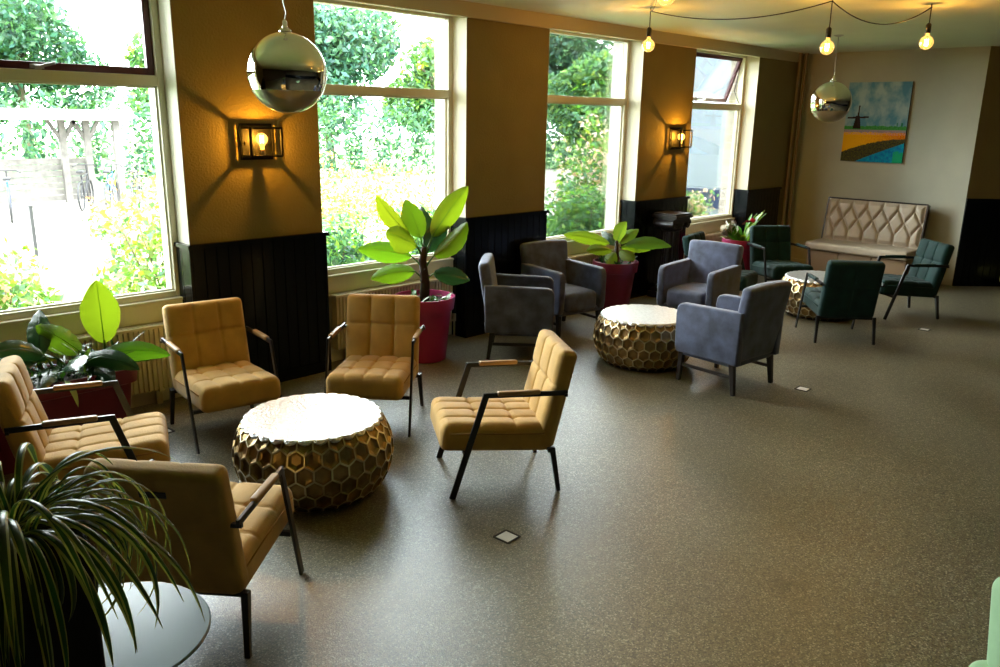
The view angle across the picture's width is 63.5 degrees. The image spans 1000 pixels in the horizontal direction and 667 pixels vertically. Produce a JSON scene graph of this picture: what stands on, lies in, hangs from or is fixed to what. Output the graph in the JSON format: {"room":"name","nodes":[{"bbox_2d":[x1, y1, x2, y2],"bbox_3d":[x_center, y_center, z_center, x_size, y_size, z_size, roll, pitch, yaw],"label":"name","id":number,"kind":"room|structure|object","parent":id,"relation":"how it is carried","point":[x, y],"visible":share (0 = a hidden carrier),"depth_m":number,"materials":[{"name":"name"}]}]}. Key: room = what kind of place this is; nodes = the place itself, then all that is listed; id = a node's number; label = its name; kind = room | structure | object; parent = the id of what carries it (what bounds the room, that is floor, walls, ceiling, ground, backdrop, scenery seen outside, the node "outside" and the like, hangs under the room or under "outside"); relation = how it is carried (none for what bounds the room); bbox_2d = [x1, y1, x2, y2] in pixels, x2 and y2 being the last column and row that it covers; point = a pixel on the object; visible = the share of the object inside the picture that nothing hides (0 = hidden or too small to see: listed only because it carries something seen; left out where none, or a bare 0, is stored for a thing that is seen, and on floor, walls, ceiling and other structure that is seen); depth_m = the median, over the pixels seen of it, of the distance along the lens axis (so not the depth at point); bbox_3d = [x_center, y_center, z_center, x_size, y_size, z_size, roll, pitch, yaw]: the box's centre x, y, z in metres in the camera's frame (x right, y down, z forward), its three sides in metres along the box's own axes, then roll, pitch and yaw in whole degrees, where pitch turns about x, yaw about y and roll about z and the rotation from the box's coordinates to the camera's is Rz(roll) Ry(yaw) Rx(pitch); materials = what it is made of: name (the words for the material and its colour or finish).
{"room":"lounge","nodes":[
{"label":"lounge","id":0,"kind":"room"},
{"bbox_2d":[78,0,804,407],"bbox_3d":[-0.942,-1.317,6.974,0.280,3.013,14.756,15,20,43],"label":"wall","id":1,"kind":"structure","parent":0,"point":[500,69],"depth_m":7.24,"materials":[{"name":"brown paint"}]},
{"bbox_2d":[0,0,182,342],"bbox_3d":[-2.859,-0.990,5.144,0.125,2.655,1.562,15,20,43],"label":"window","id":2,"kind":"structure","parent":1,"relation":"in","point":[138,308],"depth_m":5.39,"materials":[{"name":"beige paint"}]},
{"bbox_2d":[29,321,172,403],"bbox_3d":[-2.794,0.308,5.424,0.103,0.604,1.428,15,20,43],"label":"radiator","id":3,"kind":"object","parent":1,"relation":"attached to","point":[155,374],"visible":0.23,"depth_m":5.67,"materials":[{"name":"beige metal"}]},
{"bbox_2d":[76,321,163,340],"bbox_3d":[-2.806,0.034,5.328,0.095,0.024,1.372,15,20,43],"label":"grille","id":4,"kind":"object","parent":3,"relation":"attached to","point":[157,326],"depth_m":5.57,"materials":[{"name":"beige metal"}]},
{"bbox_2d":[174,231,331,381],"bbox_3d":[-1.858,-0.176,6.248,0.238,1.149,1.159,15,20,43],"label":"wall panel","id":5,"kind":"object","parent":1,"relation":"attached to","point":[280,282],"depth_m":6.21,"materials":[{"name":"black paint"}]},
{"bbox_2d":[239,123,283,159],"bbox_3d":[-1.718,-1.379,5.818,0.157,0.256,0.258,15,20,43],"label":"wall lamp","id":6,"kind":"object","parent":1,"relation":"attached to","point":[257,142],"visible":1,"depth_m":5.83,"materials":[{"name":"black metal"}]},
{"bbox_2d":[260,149,264,154],"bbox_3d":[-1.714,-1.306,5.832,0.040,0.048,0.040,15,20,43],"label":"socket","id":7,"kind":"object","parent":6,"relation":"attached to","point":[262,151],"depth_m":5.82,"materials":[{"name":"brown metal"}]},
{"bbox_2d":[313,0,453,327],"bbox_3d":[-1.000,-1.442,6.970,0.125,2.655,1.558,15,20,43],"label":"window","id":8,"kind":"structure","parent":1,"relation":"in","point":[347,277],"depth_m":7.05,"materials":[{"name":"beige paint"}]},
{"bbox_2d":[330,277,455,359],"bbox_3d":[-0.917,-0.148,7.268,0.103,0.604,1.368,15,20,43],"label":"radiator","id":9,"kind":"object","parent":1,"relation":"attached to","point":[338,300],"visible":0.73,"depth_m":6.88,"materials":[{"name":"beige metal"}]},
{"bbox_2d":[330,277,438,297],"bbox_3d":[-0.929,-0.423,7.171,0.095,0.024,1.312,15,20,43],"label":"grille","id":10,"kind":"object","parent":9,"relation":"attached to","point":[390,288],"depth_m":7.08,"materials":[{"name":"beige metal"}]},
{"bbox_2d":[451,210,548,337],"bbox_3d":[0.001,-0.628,8.074,0.238,1.149,1.164,15,20,43],"label":"wall panel","id":11,"kind":"object","parent":1,"relation":"attached to","point":[501,235],"depth_m":7.79,"materials":[{"name":"black paint"}]},
{"bbox_2d":[337,0,798,61],"bbox_3d":[-0.899,-2.661,6.412,0.065,0.125,14.500,15,20,43],"label":"trim","id":12,"kind":"structure","parent":1,"relation":"attached to","point":[457,8],"depth_m":7.91,"materials":[{"name":"beige paint"}]},
{"bbox_2d":[544,29,630,255],"bbox_3d":[0.870,-1.897,8.807,0.125,2.655,1.583,15,20,43],"label":"window","id":13,"kind":"structure","parent":1,"relation":"in","point":[588,75],"depth_m":8.86,"materials":[{"name":"glass"}]},
{"bbox_2d":[568,248,622,263],"bbox_3d":[0.945,-0.601,9.097,0.103,0.604,1.388,15,20,43],"label":"radiator","id":14,"kind":"object","parent":1,"relation":"attached to","point":[584,257],"visible":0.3,"depth_m":8.99,"materials":[{"name":"beige metal"}]},
{"bbox_2d":[568,248,622,258],"bbox_3d":[0.933,-0.876,9.001,0.095,0.024,1.332,15,20,43],"label":"grille","id":15,"kind":"object","parent":14,"relation":"attached to","point":[584,255],"depth_m":8.98,"materials":[{"name":"beige metal"}]},
{"bbox_2d":[620,196,689,298],"bbox_3d":[1.875,-1.084,9.914,0.238,1.149,1.148,15,20,43],"label":"wall panel","id":16,"kind":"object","parent":1,"relation":"attached to","point":[637,214],"depth_m":9.67,"materials":[{"name":"black paint"}]},
{"bbox_2d":[669,127,692,149],"bbox_3d":[2.152,-2.320,9.618,0.157,0.256,0.258,15,20,43],"label":"wall lamp","id":17,"kind":"object","parent":1,"relation":"attached to","point":[676,136],"visible":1,"depth_m":9.63,"materials":[{"name":"black metal"}]},
{"bbox_2d":[683,230,730,258],"bbox_3d":[2.801,-1.052,10.920,0.103,0.604,1.388,15,20,43],"label":"radiator","id":18,"kind":"object","parent":1,"relation":"attached to","point":[713,236],"visible":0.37,"depth_m":10.88,"materials":[{"name":"beige metal"}]},
{"bbox_2d":[705,230,730,236],"bbox_3d":[2.789,-1.327,10.823,0.095,0.024,1.332,15,20,43],"label":"grille","id":19,"kind":"object","parent":18,"relation":"attached to","point":[713,234],"depth_m":10.88,"materials":[{"name":"beige metal"}]},
{"bbox_2d":[685,49,746,235],"bbox_3d":[2.668,-2.368,10.699,0.308,2.655,1.570,15,20,43],"label":"window","id":20,"kind":"structure","parent":1,"relation":"in","point":[716,127],"depth_m":10.80,"materials":[{"name":"glass"}]},
{"bbox_2d":[732,187,781,232],"bbox_3d":[3.675,-1.521,11.682,0.238,1.149,0.982,15,20,43],"label":"wall panel","id":21,"kind":"object","parent":1,"relation":"attached to","point":[746,203],"depth_m":11.38,"materials":[{"name":"black paint"}]},
{"bbox_2d":[781,53,803,224],"bbox_3d":[4.217,-2.499,11.774,0.068,3.010,0.068,15,20,43],"label":"pipe","id":22,"kind":"object","parent":1,"relation":"attached to","point":[800,54],"visible":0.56,"depth_m":11.67,"materials":[{"name":"brown metal"}]},
{"bbox_2d":[149,19,738,287],"bbox_3d":[-1.086,-1.253,7.137,0.120,3.400,14.806,15,20,43],"label":"wall","id":23,"kind":"structure","parent":0,"point":[732,98],"depth_m":7.35,"materials":[{"name":"paint"}]},
{"bbox_2d":[4,275,999,666],"bbox_3d":[3.858,0.665,5.930,9.280,0.120,19.384,15,20,43],"label":"floor","id":24,"kind":"structure","parent":0,"point":[852,519],"depth_m":4.28,"materials":[{"name":"plastic"}]},
{"bbox_2d":[0,355,169,493],"bbox_3d":[-2.141,0.537,4.201,0.765,0.821,0.604,-5,16,-23],"label":"lounge armchair","id":25,"kind":"object","parent":24,"relation":"on","point":[23,418],"visible":0.8,"depth_m":4.07,"materials":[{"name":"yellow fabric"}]},
{"bbox_2d":[0,280,170,474],"bbox_3d":[-2.689,0.242,4.870,0.786,1.019,1.333,15,20,43],"label":"potted plant","id":26,"kind":"object","parent":24,"relation":"on","point":[99,309],"visible":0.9,"depth_m":4.93,"materials":[{"name":"green plant"}]},
{"bbox_2d":[0,442,204,666],"bbox_3d":[-0.993,0.931,1.670,0.762,1.383,0.760,-7,17,-29],"label":"spider plant","id":27,"kind":"object","parent":24,"relation":"on","point":[52,614],"visible":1,"depth_m":1.48,"materials":[{"name":"green plant"}]},
{"bbox_2d":[98,581,210,666],"bbox_3d":[-1.103,1.144,2.351,0.540,0.622,0.540,15,20,43],"label":"side table","id":28,"kind":"object","parent":24,"relation":"on","point":[184,629],"visible":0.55,"depth_m":2.30,"materials":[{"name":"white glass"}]},
{"bbox_2d":[84,458,303,658],"bbox_3d":[-1.220,0.782,3.337,0.604,0.821,0.765,2,15,5],"label":"lounge armchair","id":29,"kind":"object","parent":24,"relation":"on","point":[227,529],"visible":0.73,"depth_m":3.01,"materials":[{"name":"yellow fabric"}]},
{"bbox_2d":[160,297,281,453],"bbox_3d":[-1.825,0.245,5.319,0.604,0.821,0.765,-10,18,-35],"label":"lounge armchair","id":30,"kind":"object","parent":24,"relation":"on","point":[211,367],"visible":1,"depth_m":5.34,"materials":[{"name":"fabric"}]},
{"bbox_2d":[232,393,393,512],"bbox_3d":[-1.045,0.661,4.559,0.886,0.426,0.881,14,20,40],"label":"table","id":31,"kind":"object","parent":24,"relation":"on","point":[334,450],"visible":0.91,"depth_m":4.27,"materials":[{"name":"gold metal"}]},
{"bbox_2d":[324,293,424,436],"bbox_3d":[-0.857,0.200,5.555,0.604,0.821,0.765,2,15,3],"label":"lounge armchair","id":32,"kind":"object","parent":24,"relation":"on","point":[381,362],"visible":0.98,"depth_m":5.72,"materials":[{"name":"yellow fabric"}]},
{"bbox_2d":[358,186,469,363],"bbox_3d":[-0.704,-0.493,6.854,0.636,1.489,0.816,15,20,43],"label":"potted plant","id":33,"kind":"object","parent":24,"relation":"on","point":[436,306],"visible":0.94,"depth_m":6.85,"materials":[{"name":"green plant"}]},
{"bbox_2d":[430,329,576,499],"bbox_3d":[-0.001,0.441,4.705,0.765,0.821,0.604,-2,15,-11],"label":"lounge armchair","id":34,"kind":"object","parent":24,"relation":"on","point":[529,418],"visible":1,"depth_m":4.51,"materials":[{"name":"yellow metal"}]},
{"bbox_2d":[493,530,520,543],"bbox_3d":[0.035,1.026,4.079,0.104,0.004,0.104,14,19,40],"label":"socket","id":35,"kind":"object","parent":24,"relation":"on","point":[506,536],"visible":1,"depth_m":4.08,"materials":[{"name":"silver metal"}]},
{"bbox_2d":[478,253,554,359],"bbox_3d":[0.152,-0.252,7.223,0.660,0.867,0.614,2,15,3],"label":"armchair","id":36,"kind":"object","parent":24,"relation":"on","point":[514,304],"visible":0.91,"depth_m":6.93,"materials":[{"name":"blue fabric"}]},
{"bbox_2d":[520,239,605,336],"bbox_3d":[0.606,-0.460,8.039,0.614,0.867,0.660,-10,19,-36],"label":"armchair","id":37,"kind":"object","parent":24,"relation":"on","point":[579,287],"visible":0.76,"depth_m":7.98,"materials":[{"name":"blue fabric"}]},
{"bbox_2d":[563,222,670,311],"bbox_3d":[1.249,-0.731,8.888,1.083,0.973,0.542,-4,16,-18],"label":"potted plant","id":38,"kind":"object","parent":24,"relation":"on","point":[621,266],"visible":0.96,"depth_m":8.78,"materials":[{"name":"green plant"}]},
{"bbox_2d":[593,304,689,371],"bbox_3d":[1.259,0.035,7.070,0.886,0.426,0.881,9,17,26],"label":"table","id":39,"kind":"object","parent":24,"relation":"on","point":[632,337],"visible":0.83,"depth_m":6.75,"materials":[{"name":"gold metal"}]},
{"bbox_2d":[647,210,692,297],"bbox_3d":[2.026,-0.936,9.640,0.340,1.010,0.405,15,20,43],"label":"pedestal","id":40,"kind":"object","parent":24,"relation":"on","point":[671,223],"visible":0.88,"depth_m":9.50,"materials":[{"name":"black wood"}]},
{"bbox_2d":[657,240,743,308],"bbox_3d":[2.026,-0.475,8.188,0.614,0.867,0.660,14,19,40],"label":"armchair","id":41,"kind":"object","parent":24,"relation":"on","point":[711,269],"visible":0.67,"depth_m":8.14,"materials":[{"name":"blue fabric"}]},
{"bbox_2d":[682,231,757,290],"bbox_3d":[2.487,-0.700,9.166,0.765,0.821,0.604,10,17,31],"label":"lounge armchair","id":42,"kind":"object","parent":24,"relation":"on","point":[748,277],"visible":0.22,"depth_m":9.04,"materials":[{"name":"green fabric"}]},
{"bbox_2d":[675,280,791,395],"bbox_3d":[1.856,-0.023,6.475,0.614,0.867,0.660,-11,19,-39],"label":"armchair","id":43,"kind":"object","parent":24,"relation":"on","point":[744,329],"visible":1,"depth_m":6.26,"materials":[{"name":"blue fabric"}]},
{"bbox_2d":[720,212,766,269],"bbox_3d":[3.132,-1.115,10.453,0.601,0.975,0.561,11,18,34],"label":"potted plant","id":44,"kind":"object","parent":24,"relation":"on","point":[736,236],"visible":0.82,"depth_m":10.34,"materials":[{"name":"green plant"}]},
{"bbox_2d":[747,225,812,281],"bbox_3d":[3.417,-0.870,9.869,0.604,0.821,0.765,-1,15,-8],"label":"lounge armchair","id":45,"kind":"object","parent":24,"relation":"on","point":[770,245],"visible":0.86,"depth_m":10.02,"materials":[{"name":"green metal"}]},
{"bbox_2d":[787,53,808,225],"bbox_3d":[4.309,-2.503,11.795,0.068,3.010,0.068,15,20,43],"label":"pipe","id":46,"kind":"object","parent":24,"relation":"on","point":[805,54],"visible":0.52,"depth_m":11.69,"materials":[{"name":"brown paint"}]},
{"bbox_2d":[794,386,810,391],"bbox_3d":[2.415,0.441,6.440,0.104,0.004,0.104,14,19,40],"label":"socket","id":47,"kind":"object","parent":24,"relation":"on","point":[801,388],"visible":1,"depth_m":6.44,"materials":[{"name":"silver metal"}]},
{"bbox_2d":[782,270,846,320],"bbox_3d":[3.538,-0.421,8.938,0.886,0.426,0.881,2,15,4],"label":"table","id":48,"kind":"object","parent":24,"relation":"on","point":[797,278],"visible":0.24,"depth_m":8.72,"materials":[{"name":"gold metal"}]},
{"bbox_2d":[795,260,885,344],"bbox_3d":[3.343,-0.366,7.966,0.604,0.821,0.765,2,15,3],"label":"lounge armchair","id":49,"kind":"object","parent":24,"relation":"on","point":[850,289],"visible":1,"depth_m":7.65,"materials":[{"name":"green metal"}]},
{"bbox_2d":[805,197,930,274],"bbox_3d":[4.972,-1.273,11.016,1.360,1.048,0.685,15,20,43],"label":"banquette","id":50,"kind":"object","parent":24,"relation":"on","point":[853,229],"visible":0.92,"depth_m":11.00,"materials":[{"name":"beige leather"}]},
{"bbox_2d":[877,238,954,319],"bbox_3d":[4.491,-0.619,8.995,0.765,0.821,0.604,0,15,-5],"label":"lounge armchair","id":51,"kind":"object","parent":24,"relation":"on","point":[924,278],"visible":0.88,"depth_m":8.79,"materials":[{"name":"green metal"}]},
{"bbox_2d":[969,577,999,666],"bbox_3d":[1.748,1.162,2.270,0.620,0.733,0.683,1,15,-1],"label":"lounge chair","id":52,"kind":"object","parent":24,"relation":"on","point":[993,650],"visible":1,"depth_m":2.45,"materials":[{"name":"green fabric"}]},
{"bbox_2d":[462,0,999,53],"bbox_3d":[3.887,-2.408,5.139,9.550,0.200,19.584,15,20,43],"label":"ceiling","id":53,"kind":"structure","parent":0,"point":[955,23],"depth_m":7.75,"materials":[{"name":"paint"}]},
{"bbox_2d":[246,0,326,113],"bbox_3d":[-1.224,-1.750,4.594,0.450,0.963,0.450,15,20,43],"label":"globe pendant","id":54,"kind":"object","parent":53,"relation":"hanging from","point":[284,60],"visible":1,"depth_m":4.50,"materials":[{"name":"silver metal"}]},
{"bbox_2d":[642,0,933,54],"bbox_3d":[1.619,-2.384,6.133,2.060,0.433,3.590,15,20,43],"label":"string light","id":55,"kind":"object","parent":53,"relation":"hanging from","point":[928,25],"visible":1,"depth_m":6.62,"materials":[{"name":"black glass"}]},
{"bbox_2d":[647,27,651,36],"bbox_3d":[1.327,-2.682,7.183,0.042,0.080,0.042,15,20,43],"label":"socket","id":56,"kind":"object","parent":55,"relation":"attached to","point":[649,30],"depth_m":7.17,"materials":[{"name":"black metal"}]},
{"bbox_2d":[825,27,831,37],"bbox_3d":[2.617,-2.397,6.432,0.042,0.080,0.042,15,20,43],"label":"socket","id":57,"kind":"object","parent":55,"relation":"attached to","point":[829,30],"depth_m":6.42,"materials":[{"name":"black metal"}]},
{"bbox_2d":[925,23,931,32],"bbox_3d":[3.536,-2.521,6.668,0.042,0.080,0.042,15,20,43],"label":"socket","id":58,"kind":"object","parent":55,"relation":"attached to","point":[928,26],"depth_m":6.65,"materials":[{"name":"black metal"}]},
{"bbox_2d":[810,35,851,121],"bbox_3d":[3.792,-2.896,9.182,0.450,0.963,0.450,15,20,43],"label":"globe pendant","id":59,"kind":"object","parent":53,"relation":"hanging from","point":[833,95],"visible":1,"depth_m":9.10,"materials":[{"name":"silver metal"}]},
{"bbox_2d":[786,46,990,284],"bbox_3d":[5.137,-2.364,11.321,2.683,3.013,0.150,15,20,43],"label":"wall","id":60,"kind":"structure","parent":0,"point":[948,87],"depth_m":10.79,"materials":[{"name":"beige paint"}]},
{"bbox_2d":[791,258,951,285],"bbox_3d":[5.200,-0.893,11.501,2.253,0.080,0.015,15,20,43],"label":"baseboard","id":61,"kind":"structure","parent":60,"relation":"attached to","point":[944,281],"depth_m":10.81,"materials":[{"name":"beige paint"}]},
{"bbox_2d":[840,81,913,163],"bbox_3d":[5.141,-2.886,11.053,0.830,1.060,0.032,15,20,43],"label":"painting","id":62,"kind":"object","parent":60,"relation":"attached to","point":[876,122],"visible":0.98,"depth_m":11.02,"materials":[{"name":"paint"}]},
{"bbox_2d":[966,46,999,198],"bbox_3d":[9.137,-2.082,10.525,6.202,3.013,0.212,1,15,-1],"label":"wall","id":63,"kind":"structure","parent":0,"point":[984,180],"depth_m":10.28,"materials":[{"name":"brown paint"}]},
{"bbox_2d":[952,198,999,286],"bbox_3d":[9.122,-1.151,10.647,6.200,1.149,0.050,1,15,-1],"label":"wall panel","id":64,"kind":"object","parent":63,"relation":"attached to","point":[978,254],"depth_m":10.60,"materials":[{"name":"black paint"}]},
{"label":"outside","id":65,"kind":"structure","parent":0,"visible":0},
{"bbox_2d":[0,138,434,302],"bbox_3d":[-14.923,-8.927,41.950,69.600,0.100,100.000,15,20,43],"label":"ground","id":66,"kind":"structure","parent":65,"point":[74,284],"depth_m":35.89,"materials":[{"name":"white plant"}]},
{"bbox_2d":[0,0,8,12],"bbox_3d":[-18.848,-8.885,24.542,6.950,8.643,7.481,-3,15,-16],"label":"tree","id":67,"kind":"object","parent":66,"relation":"on","point":[4,1],"visible":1,"depth_m":27.14,"materials":[{"name":"green plant"}]},
{"bbox_2d":[0,233,69,310],"bbox_3d":[-4.326,-0.073,6.555,1.296,1.348,1.770,15,20,43],"label":"shrub","id":68,"kind":"object","parent":66,"relation":"on","point":[10,293],"visible":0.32,"depth_m":6.60,"materials":[{"name":"green plant"}]},
{"bbox_2d":[0,0,117,157],"bbox_3d":[-20.077,-10.854,33.339,6.830,7.891,6.346,2,15,5],"label":"tree","id":69,"kind":"object","parent":66,"relation":"on","point":[21,31],"visible":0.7,"depth_m":32.86,"materials":[{"name":"green plant"}]},
{"bbox_2d":[83,196,166,295],"bbox_3d":[-3.214,-0.603,8.116,1.265,1.579,1.750,15,20,43],"label":"shrub","id":70,"kind":"object","parent":66,"relation":"on","point":[146,269],"visible":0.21,"depth_m":7.70,"materials":[{"name":"green plant"}]},
{"bbox_2d":[121,30,149,100],"bbox_3d":[-14.198,-10.709,36.432,6.626,6.239,5.404,10,17,30],"label":"tree","id":71,"kind":"object","parent":66,"relation":"on","point":[135,57],"visible":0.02,"depth_m":35.53,"materials":[{"name":"green plant"}]},
{"bbox_2d":[125,65,150,118],"bbox_3d":[-10.680,-8.172,29.627,4.278,4.940,5.246,11,18,34],"label":"tree","id":72,"kind":"object","parent":66,"relation":"on","point":[141,93],"visible":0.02,"depth_m":28.20,"materials":[{"name":"green plant"}]},
{"bbox_2d":[0,86,434,191],"bbox_3d":[-3.355,-7.986,33.331,2.377,3.386,42.772,15,20,43],"label":"hedge","id":73,"kind":"object","parent":66,"relation":"on","point":[31,151],"visible":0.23,"depth_m":29.45,"materials":[{"name":"green plant"}]},
{"bbox_2d":[74,151,434,262],"bbox_3d":[-3.157,-1.876,12.309,4.162,1.624,5.367,15,20,43],"label":"bush","id":74,"kind":"object","parent":66,"relation":"on","point":[347,201],"visible":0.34,"depth_m":12.07,"materials":[{"name":"green plant"}]},
{"bbox_2d":[322,208,374,266],"bbox_3d":[-1.996,-0.743,9.226,1.151,1.336,1.590,15,20,43],"label":"shrub","id":75,"kind":"object","parent":66,"relation":"on","point":[349,253],"visible":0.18,"depth_m":9.07,"materials":[{"name":"green plant"}]},
{"bbox_2d":[314,3,402,170],"bbox_3d":[-7.166,-10.848,34.901,6.043,7.516,6.505,0,15,-2],"label":"tree","id":76,"kind":"object","parent":66,"relation":"on","point":[338,39],"visible":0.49,"depth_m":32.99,"materials":[{"name":"green plant"}]},
{"bbox_2d":[381,33,434,133],"bbox_3d":[-2.138,-11.062,38.564,6.626,6.239,5.404,9,17,26],"label":"tree","id":77,"kind":"object","parent":66,"relation":"on","point":[422,72],"visible":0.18,"depth_m":37.46,"materials":[{"name":"green plant"}]},
{"bbox_2d":[391,198,434,255],"bbox_3d":[-0.702,-1.075,10.478,1.158,1.374,1.626,15,20,43],"label":"shrub","id":78,"kind":"object","parent":66,"relation":"on","point":[417,240],"visible":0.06,"depth_m":10.11,"materials":[{"name":"green plant"}]},
{"bbox_2d":[693,99,727,103],"bbox_3d":[7.540,-5.417,21.543,4.900,4.350,6.400,15,20,43],"label":"annex building","id":79,"kind":"structure","parent":66,"relation":"on","point":[727,99],"depth_m":19.47,"materials":[{"name":"grey"}]},
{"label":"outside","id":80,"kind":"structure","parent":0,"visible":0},
{"bbox_2d":[0,174,434,277],"bbox_3d":[-0.060,-4.971,27.798,13.400,0.020,80.000,15,20,43],"label":"path","id":81,"kind":"structure","parent":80,"point":[60,243],"depth_m":16.41,"materials":[{"name":"white concrete"}]},
{"bbox_2d":[0,170,20,222],"bbox_3d":[-10.703,-2.999,17.613,0.564,1.071,1.738,-8,17,-29],"label":"bicycle","id":82,"kind":"object","parent":81,"relation":"on","point":[6,178],"visible":1,"depth_m":17.15,"materials":[{"name":"black"}]},
{"bbox_2d":[28,205,38,256],"bbox_3d":[-7.638,-1.676,13.227,0.060,0.830,0.060,15,20,43],"label":"post","id":83,"kind":"object","parent":81,"relation":"on","point":[30,207],"visible":0.93,"depth_m":13.20,"materials":[{"name":"white"}]},
{"bbox_2d":[0,108,132,203],"bbox_3d":[-12.487,-4.093,19.050,1.900,2.390,6.950,15,20,43],"label":"shelter","id":84,"kind":"object","parent":81,"relation":"on","point":[70,179],"visible":0.95,"depth_m":20.81,"materials":[{"name":"grey wood"}]},
{"bbox_2d":[72,164,96,210],"bbox_3d":[-10.258,-3.619,19.976,0.564,1.071,1.738,-3,15,-15],"label":"bicycle","id":85,"kind":"object","parent":81,"relation":"on","point":[87,184],"visible":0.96,"depth_m":19.90,"materials":[{"name":"black metal"}]},
{"bbox_2d":[98,164,121,208],"bbox_3d":[-9.714,-3.659,20.166,0.564,1.071,1.738,-3,15,-15],"label":"bicycle","id":86,"kind":"object","parent":81,"relation":"on","point":[109,188],"visible":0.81,"depth_m":20.22,"materials":[{"name":"black"}]},
{"bbox_2d":[124,164,147,204],"bbox_3d":[-9.164,-3.702,20.362,0.564,1.071,1.738,-3,15,-15],"label":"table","id":87,"kind":"object","parent":81,"relation":"on","point":[130,171],"visible":0.66,"depth_m":20.35,"materials":[{"name":"white"}]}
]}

